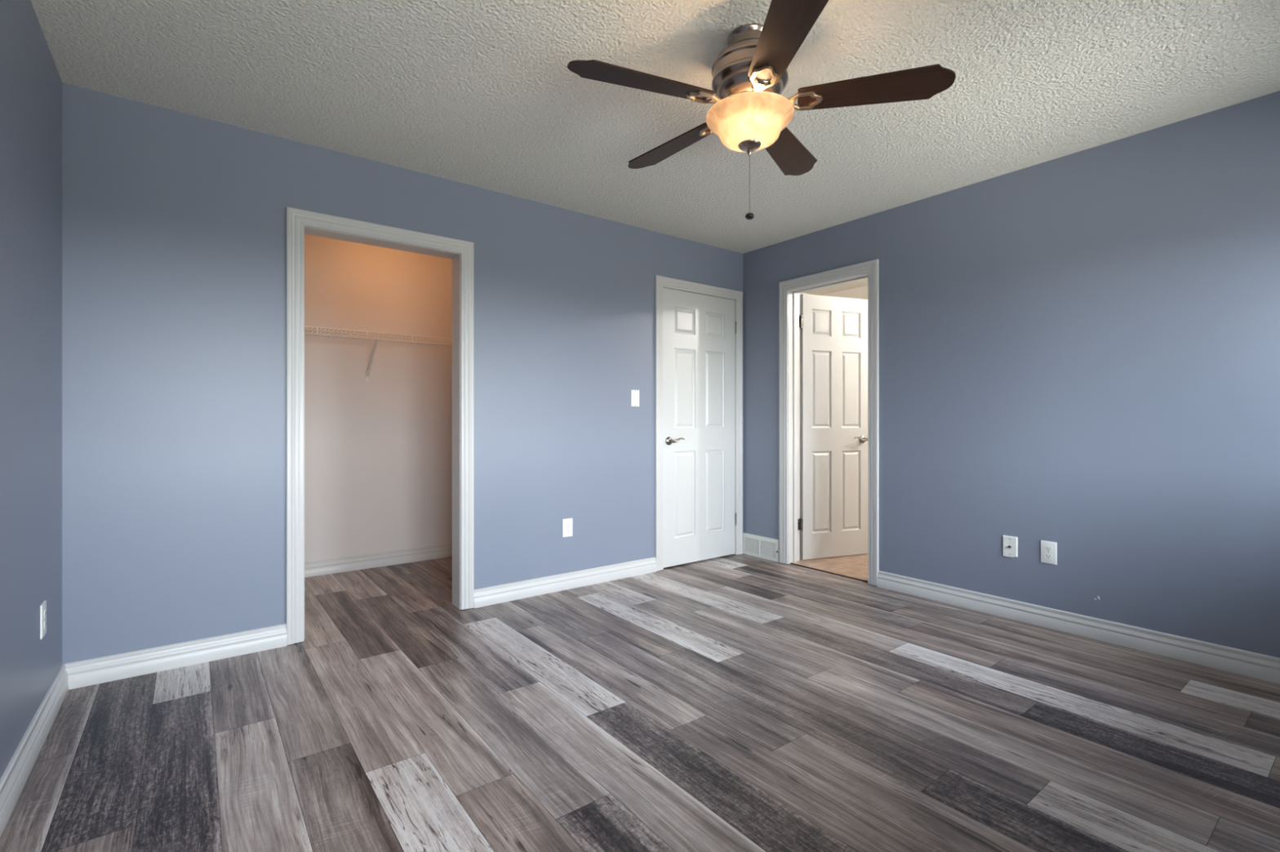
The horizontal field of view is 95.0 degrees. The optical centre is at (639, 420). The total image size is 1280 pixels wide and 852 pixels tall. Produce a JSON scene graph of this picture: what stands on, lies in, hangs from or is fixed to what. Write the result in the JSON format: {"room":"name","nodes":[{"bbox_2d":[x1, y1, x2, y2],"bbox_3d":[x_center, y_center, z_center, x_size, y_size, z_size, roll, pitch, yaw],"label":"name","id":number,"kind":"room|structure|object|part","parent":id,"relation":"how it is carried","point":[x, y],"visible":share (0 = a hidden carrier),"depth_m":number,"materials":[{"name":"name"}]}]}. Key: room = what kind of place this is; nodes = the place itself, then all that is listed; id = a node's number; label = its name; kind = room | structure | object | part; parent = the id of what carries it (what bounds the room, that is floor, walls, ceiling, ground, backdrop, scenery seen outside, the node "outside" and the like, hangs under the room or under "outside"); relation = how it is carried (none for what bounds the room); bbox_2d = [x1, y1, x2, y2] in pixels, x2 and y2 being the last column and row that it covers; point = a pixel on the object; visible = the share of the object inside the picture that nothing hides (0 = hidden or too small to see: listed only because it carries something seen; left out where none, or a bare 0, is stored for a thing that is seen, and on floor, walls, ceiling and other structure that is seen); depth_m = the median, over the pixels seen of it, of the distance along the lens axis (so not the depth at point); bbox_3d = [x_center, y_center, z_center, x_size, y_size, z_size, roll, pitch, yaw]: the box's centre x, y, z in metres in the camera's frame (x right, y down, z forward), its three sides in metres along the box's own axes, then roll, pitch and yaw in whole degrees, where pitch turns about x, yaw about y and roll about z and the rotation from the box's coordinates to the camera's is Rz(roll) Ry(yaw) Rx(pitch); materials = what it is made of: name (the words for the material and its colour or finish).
{"room":"empty bedroom","nodes":[
{"label":"empty bedroom","id":0,"kind":"room"},
{"bbox_2d":[0,0,62,779],"bbox_3d":[-1.647,-0.140,1.372,0.120,2.440,5.320,0,0,-37],"label":"wall","id":1,"kind":"structure","parent":0,"point":[31,82],"depth_m":1.88,"materials":[{"name":"blue paint"}]},
{"bbox_2d":[0,664,68,837],"bbox_3d":[-1.181,1.029,0.879,0.022,0.102,3.732,0,0,-37],"label":"baseboard","id":2,"kind":"structure","parent":1,"relation":"attached to","point":[13,780],"depth_m":1.82,"materials":[{"name":"grey wood"}]},
{"bbox_2d":[40,600,46,639],"bbox_3d":[-2.083,0.695,2.049,0.008,0.116,0.072,0,0,-37],"label":"wall outlet","id":3,"kind":"object","parent":1,"relation":"attached to","point":[43,606],"visible":1,"depth_m":2.03,"materials":[{"name":"white plastic"}]},
{"bbox_2d":[304,234,452,562],"bbox_3d":[-1.222,-0.140,4.192,3.978,2.440,1.353,0,0,-37],"label":"wall","id":4,"kind":"structure","parent":0,"point":[378,451],"depth_m":4.33,"materials":[{"name":"white paint"}]},
{"bbox_2d":[304,543,452,577],"bbox_3d":[-2.170,1.029,4.155,2.404,0.102,0.022,0,0,-37],"label":"baseboard","id":5,"kind":"structure","parent":4,"relation":"attached to","point":[321,567],"depth_m":4.32,"materials":[{"name":"grey wood"}]},
{"bbox_2d":[304,325,452,382],"bbox_3d":[-2.083,-0.451,4.042,2.396,0.330,0.306,0,0,-37],"label":"wire shelf","id":6,"kind":"object","parent":4,"relation":"attached to","point":[331,335],"visible":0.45,"depth_m":4.15,"materials":[{"name":"white metal"}]},
{"bbox_3d":[-2.081,-0.610,4.040,2.396,0.007,0.007,0,0,-37],"label":"rail","id":7,"kind":"part","parent":6,"relation":"part of","materials":[{"name":"white metal"}]},
{"bbox_3d":[-1.994,-0.565,3.925,2.396,0.007,0.007,0,0,-37],"label":"rail","id":8,"kind":"part","parent":6,"relation":"part of","materials":[{"name":"white metal"}]},
{"bbox_3d":[-1.994,-0.610,3.925,2.396,0.007,0.007,0,0,-37],"label":"rail","id":9,"kind":"part","parent":6,"relation":"part of","materials":[{"name":"white metal"}]},
{"bbox_3d":[-2.169,-0.610,4.154,2.396,0.007,0.007,0,0,-37],"label":"rail","id":10,"kind":"part","parent":6,"relation":"part of","materials":[{"name":"white metal"}]},
{"bbox_2d":[62,82,742,664],"bbox_3d":[-0.777,-0.140,3.608,3.978,2.440,0.115,0,0,-37],"label":"wall","id":11,"kind":"structure","parent":0,"point":[174,223],"depth_m":2.73,"materials":[{"name":"blue paint"}]},
{"bbox_2d":[62,623,286,689],"bbox_3d":[-2.008,1.029,2.583,0.776,0.102,0.022,0,0,-37],"label":"baseboard","id":12,"kind":"structure","parent":11,"relation":"attached to","point":[86,673],"depth_m":2.55,"materials":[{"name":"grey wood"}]},
{"bbox_2d":[286,206,474,644],"bbox_3d":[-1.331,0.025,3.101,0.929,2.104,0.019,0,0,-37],"label":"trim","id":13,"kind":"structure","parent":11,"relation":"attached to","point":[296,219],"depth_m":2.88,"materials":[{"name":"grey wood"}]},
{"bbox_2d":[473,556,656,608],"bbox_3d":[-0.424,1.029,3.792,1.351,0.102,0.022,0,0,-37],"label":"baseboard","id":14,"kind":"structure","parent":11,"relation":"attached to","point":[492,595],"depth_m":3.72,"materials":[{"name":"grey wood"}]},
{"bbox_2d":[562,518,572,537],"bbox_3d":[-0.465,0.688,3.770,0.072,0.116,0.008,0,0,-37],"label":"wall outlet","id":15,"kind":"object","parent":11,"relation":"attached to","point":[566,523],"visible":1,"depth_m":3.77,"materials":[{"name":"white plastic"}]},
{"bbox_2d":[631,390,639,406],"bbox_3d":[-0.031,-0.157,4.099,0.072,0.116,0.010,0,0,-37],"label":"light switch","id":16,"kind":"object","parent":11,"relation":"attached to","point":[634,393],"visible":1,"depth_m":4.09,"materials":[{"name":"white plastic"}]},
{"bbox_2d":[654,275,742,571],"bbox_3d":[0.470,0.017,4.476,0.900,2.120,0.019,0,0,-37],"label":"trim","id":17,"kind":"structure","parent":11,"relation":"attached to","point":[660,282],"depth_m":4.24,"materials":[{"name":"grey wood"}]},
{"bbox_2d":[663,288,736,568],"bbox_3d":[0.472,0.050,4.473,0.766,2.034,0.090,0,0,-37],"label":"door","id":18,"kind":"structure","parent":11,"relation":"in","point":[700,517],"depth_m":4.46,"materials":[{"name":"white wood"}]},
{"bbox_3d":[0.261,0.148,4.290,0.148,0.062,0.055,0,0,-37],"label":"lever","id":19,"kind":"part","parent":18,"relation":"part of","materials":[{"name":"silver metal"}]},
{"bbox_2d":[0,553,1279,851],"bbox_3d":[0.712,1.135,3.174,6.056,0.130,5.320,0,0,-37],"label":"floor","id":20,"kind":"structure","parent":0,"point":[740,703],"depth_m":2.02,"materials":[{"name":"grey laminate"}]},
{"bbox_2d":[790,563,867,582],"bbox_3d":[1.334,1.076,4.162,0.007,0.008,0.655,0,0,-37],"label":"trim","id":21,"kind":"structure","parent":20,"relation":"on","point":[790,563],"depth_m":4.14,"materials":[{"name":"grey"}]},
{"bbox_2d":[30,0,1279,295],"bbox_3d":[0.712,-1.420,3.174,6.056,0.120,5.320,0,0,-37],"label":"ceiling","id":22,"kind":"structure","parent":0,"point":[484,94],"depth_m":2.35,"materials":[{"name":"white paint"}]},
{"bbox_2d":[567,0,955,219],"bbox_3d":[0.353,-1.038,2.117,1.265,0.646,1.221,0,0,-37],"label":"ceiling fan","id":23,"kind":"object","parent":22,"relation":"hanging from","point":[749,113],"visible":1,"depth_m":1.98,"materials":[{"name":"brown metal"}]},
{"bbox_3d":[0.006,-1.117,1.929,0.496,0.006,0.148,0,12,-22],"label":"blade","id":24,"kind":"part","parent":23,"relation":"part of","materials":[{"name":"brown wood"}]},
{"bbox_3d":[0.126,-1.117,2.400,0.148,0.006,0.496,-15,10,-39],"label":"blade","id":25,"kind":"part","parent":23,"relation":"part of","materials":[{"name":"brown wood"}]},
{"bbox_3d":[0.389,-0.839,2.082,0.002,0.208,0.002,0,0,-37],"label":"pull chain","id":26,"kind":"part","parent":23,"relation":"part of","materials":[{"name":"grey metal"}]},
{"bbox_3d":[0.389,-0.726,2.082,0.032,0.023,0.032,0,0,-37],"label":"pull knob","id":27,"kind":"part","parent":23,"relation":"part of","materials":[{"name":"black metal"}]},
{"bbox_3d":[0.389,-1.034,2.082,0.309,0.105,0.309,0,0,-37],"label":"lamp shade","id":28,"kind":"part","parent":23,"relation":"part of","materials":[{"name":"white glass"}]},
{"bbox_3d":[0.416,-1.117,1.669,0.148,0.006,0.496,12,-1,-4],"label":"blade","id":29,"kind":"part","parent":23,"relation":"part of","materials":[{"name":"brown wood"}]},
{"bbox_3d":[0.610,-1.117,2.431,0.148,0.006,0.496,-14,-8,32],"label":"blade","id":30,"kind":"part","parent":23,"relation":"part of","materials":[{"name":"brown wood"}]},
{"bbox_3d":[0.790,-1.117,1.980,0.496,0.006,0.148,0,-12,14],"label":"blade","id":31,"kind":"part","parent":23,"relation":"part of","materials":[{"name":"brown wood"}]},
{"bbox_2d":[800,285,867,299],"bbox_3d":[2.108,-0.140,4.819,1.840,2.440,2.940,0,0,-37],"label":"wall","id":32,"kind":"structure","parent":0,"point":[861,293],"depth_m":6.03,"materials":[{"name":"white paint"}]},
{"bbox_2d":[799,293,799,560],"bbox_3d":[1.425,0.005,4.231,0.019,2.130,0.806,0,0,-37],"label":"trim","id":33,"kind":"structure","parent":32,"relation":"attached to","point":[799,293],"depth_m":4.49,"materials":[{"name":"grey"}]},
{"bbox_2d":[742,90,1279,657],"bbox_3d":[1.609,-0.140,3.858,0.119,2.440,5.320,0,0,-37],"label":"wall","id":34,"kind":"structure","parent":0,"point":[1079,352],"depth_m":2.93,"materials":[{"name":"blue paint"}]},
{"bbox_2d":[742,532,778,562],"bbox_3d":[0.945,0.994,4.616,0.018,0.170,0.372,0,0,-37],"label":"air vent","id":35,"kind":"object","parent":34,"relation":"in","point":[765,548],"visible":1,"depth_m":4.61,"materials":[{"name":"white plastic"}]},
{"bbox_2d":[787,273,867,564],"bbox_3d":[1.367,0.042,4.186,0.130,2.071,0.687,0,0,-37],"label":"trim","id":36,"kind":"structure","parent":34,"relation":"attached to","point":[793,295],"depth_m":4.43,"materials":[{"name":"grey wood"}]},
{"bbox_2d":[778,259,879,586],"bbox_3d":[1.307,0.012,4.141,0.019,2.130,0.806,0,0,-37],"label":"trim","id":37,"kind":"structure","parent":34,"relation":"attached to","point":[871,268],"depth_m":3.87,"materials":[{"name":"grey wood"}]},
{"bbox_2d":[797,293,867,559],"bbox_3d":[1.521,0.046,4.577,0.667,2.035,0.091,0,0,-21],"label":"door","id":38,"kind":"structure","parent":34,"relation":"in","point":[833,522],"depth_m":4.58,"materials":[{"name":"white wood"}]},
{"bbox_3d":[1.745,0.149,4.642,0.148,0.062,0.055,0,0,-21],"label":"lever","id":39,"kind":"part","parent":38,"relation":"part of","materials":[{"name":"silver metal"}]},
{"bbox_2d":[1002,535,1017,557],"bbox_3d":[2.023,0.690,3.207,0.015,0.116,0.072,0,0,-37],"label":"cable plate","id":40,"kind":"object","parent":34,"relation":"attached to","point":[1010,544],"visible":1,"depth_m":3.21,"materials":[{"name":"white plastic"}]},
{"bbox_2d":[1040,540,1057,564],"bbox_3d":[2.136,0.689,3.065,0.008,0.116,0.072,0,0,-37],"label":"wall outlet","id":41,"kind":"object","parent":34,"relation":"attached to","point":[1048,548],"visible":1,"depth_m":3.06,"materials":[{"name":"white plastic"}]},
{"bbox_2d":[1044,546,1052,551],"bbox_3d":[2.134,0.669,3.063,0.002,0.027,0.034,0,0,-37],"label":"receptacle","id":42,"kind":"object","parent":41,"relation":"attached to","point":[1047,548],"depth_m":3.06,"materials":[{"name":"grey plastic"}]},
{"bbox_2d":[1044,553,1052,559],"bbox_3d":[2.134,0.708,3.063,0.002,0.027,0.034,0,0,-37],"label":"receptacle","id":43,"kind":"object","parent":41,"relation":"attached to","point":[1047,556],"depth_m":3.06,"materials":[{"name":"grey plastic"}]},
{"bbox_2d":[876,570,1279,684],"bbox_3d":[2.323,1.029,2.809,0.022,0.102,2.544,0,0,-37],"label":"baseboard","id":44,"kind":"structure","parent":34,"relation":"attached to","point":[1237,661],"depth_m":2.88,"materials":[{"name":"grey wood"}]}
]}

